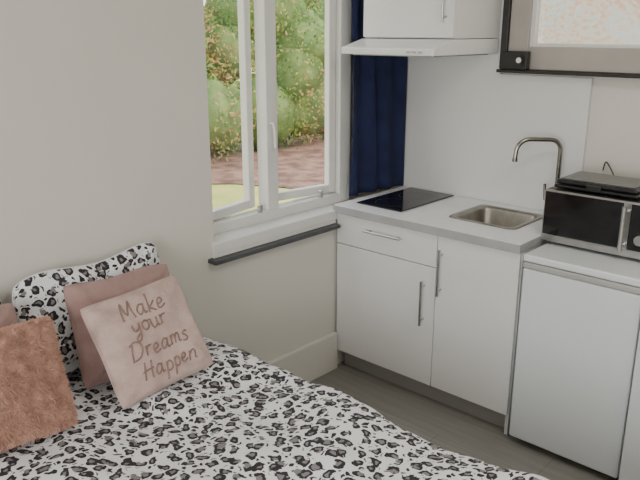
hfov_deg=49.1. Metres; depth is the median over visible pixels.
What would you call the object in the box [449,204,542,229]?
sink
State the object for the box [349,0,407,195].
curtain
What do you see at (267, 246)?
sill ledge
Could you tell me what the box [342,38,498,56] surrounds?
range hood
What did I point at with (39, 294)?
leopard pillow
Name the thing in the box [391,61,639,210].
wall
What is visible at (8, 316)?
cushion
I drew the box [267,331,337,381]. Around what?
baseboard
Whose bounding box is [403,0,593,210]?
panel
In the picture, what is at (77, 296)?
cushion
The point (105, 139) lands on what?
wall
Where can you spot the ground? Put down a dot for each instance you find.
(222, 194)
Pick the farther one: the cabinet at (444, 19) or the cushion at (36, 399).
the cabinet at (444, 19)
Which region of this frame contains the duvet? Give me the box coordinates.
[0,337,548,479]
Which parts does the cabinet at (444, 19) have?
door, handle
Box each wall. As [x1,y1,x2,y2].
[0,0,393,363]
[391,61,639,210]
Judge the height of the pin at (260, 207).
0.035 m
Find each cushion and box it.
[0,303,18,328]
[0,315,78,451]
[63,264,169,388]
[80,275,212,408]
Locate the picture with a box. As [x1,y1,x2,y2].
[536,0,639,44]
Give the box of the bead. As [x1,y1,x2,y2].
[529,0,639,47]
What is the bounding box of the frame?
[213,0,351,234]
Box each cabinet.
[333,186,549,434]
[363,0,500,38]
[618,331,639,479]
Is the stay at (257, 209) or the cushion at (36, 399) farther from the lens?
the stay at (257, 209)
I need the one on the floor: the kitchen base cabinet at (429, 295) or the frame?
the kitchen base cabinet at (429, 295)
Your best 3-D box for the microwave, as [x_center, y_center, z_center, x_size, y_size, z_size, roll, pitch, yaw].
[1.215,-0.090,2.918,0.460,0.235,0.400,15,22,40]
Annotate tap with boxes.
[512,137,562,199]
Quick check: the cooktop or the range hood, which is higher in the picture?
the range hood
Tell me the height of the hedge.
4.128 m
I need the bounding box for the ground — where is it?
[212,64,306,216]
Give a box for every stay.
[230,208,259,217]
[292,193,319,201]
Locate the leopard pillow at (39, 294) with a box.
[12,242,159,374]
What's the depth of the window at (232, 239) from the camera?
3.29 m
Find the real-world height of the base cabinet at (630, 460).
0.850 m
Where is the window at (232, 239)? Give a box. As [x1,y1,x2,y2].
[211,0,337,253]
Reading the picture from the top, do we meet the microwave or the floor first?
the microwave
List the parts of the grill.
plate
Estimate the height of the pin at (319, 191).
0.035 m
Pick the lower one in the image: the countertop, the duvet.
the duvet
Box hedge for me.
[203,0,324,164]
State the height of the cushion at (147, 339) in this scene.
0.318 m
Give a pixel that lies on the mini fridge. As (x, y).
(579, 326)
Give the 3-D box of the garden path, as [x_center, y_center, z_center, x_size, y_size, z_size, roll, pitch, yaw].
[-1.466,-2.522,15.628,13.153,0.001,40.000,15,22,40]
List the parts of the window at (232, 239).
sash, casement handle, sash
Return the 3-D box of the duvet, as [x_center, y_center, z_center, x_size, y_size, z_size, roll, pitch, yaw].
[-0.304,0.968,1.799,2.090,0.591,1.648,15,22,40]
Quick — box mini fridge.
[509,242,639,477]
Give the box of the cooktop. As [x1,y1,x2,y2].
[357,187,453,211]
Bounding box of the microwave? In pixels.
[541,186,639,259]
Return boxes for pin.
[257,205,262,212]
[318,190,322,197]
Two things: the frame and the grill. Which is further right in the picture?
the grill
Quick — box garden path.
[210,133,324,187]
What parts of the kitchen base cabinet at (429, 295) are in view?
drawer handle, door, drawer, door handle, door handle, door, panel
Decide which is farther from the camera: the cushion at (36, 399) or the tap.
the tap
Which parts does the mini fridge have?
door handle trim, panel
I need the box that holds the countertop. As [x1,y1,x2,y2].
[334,186,542,244]
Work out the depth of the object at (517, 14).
3.18 m
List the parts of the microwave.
door glass, casing, door handle, control panel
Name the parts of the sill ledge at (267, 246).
sill apron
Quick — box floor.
[310,361,618,479]
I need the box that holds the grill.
[554,161,639,198]
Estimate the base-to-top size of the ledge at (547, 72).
0.015 m
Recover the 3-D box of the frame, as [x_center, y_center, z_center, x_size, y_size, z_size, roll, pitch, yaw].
[-0.204,-0.778,3.219,0.070,1.380,1.000,15,22,40]
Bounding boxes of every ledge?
[208,220,339,265]
[496,69,639,78]

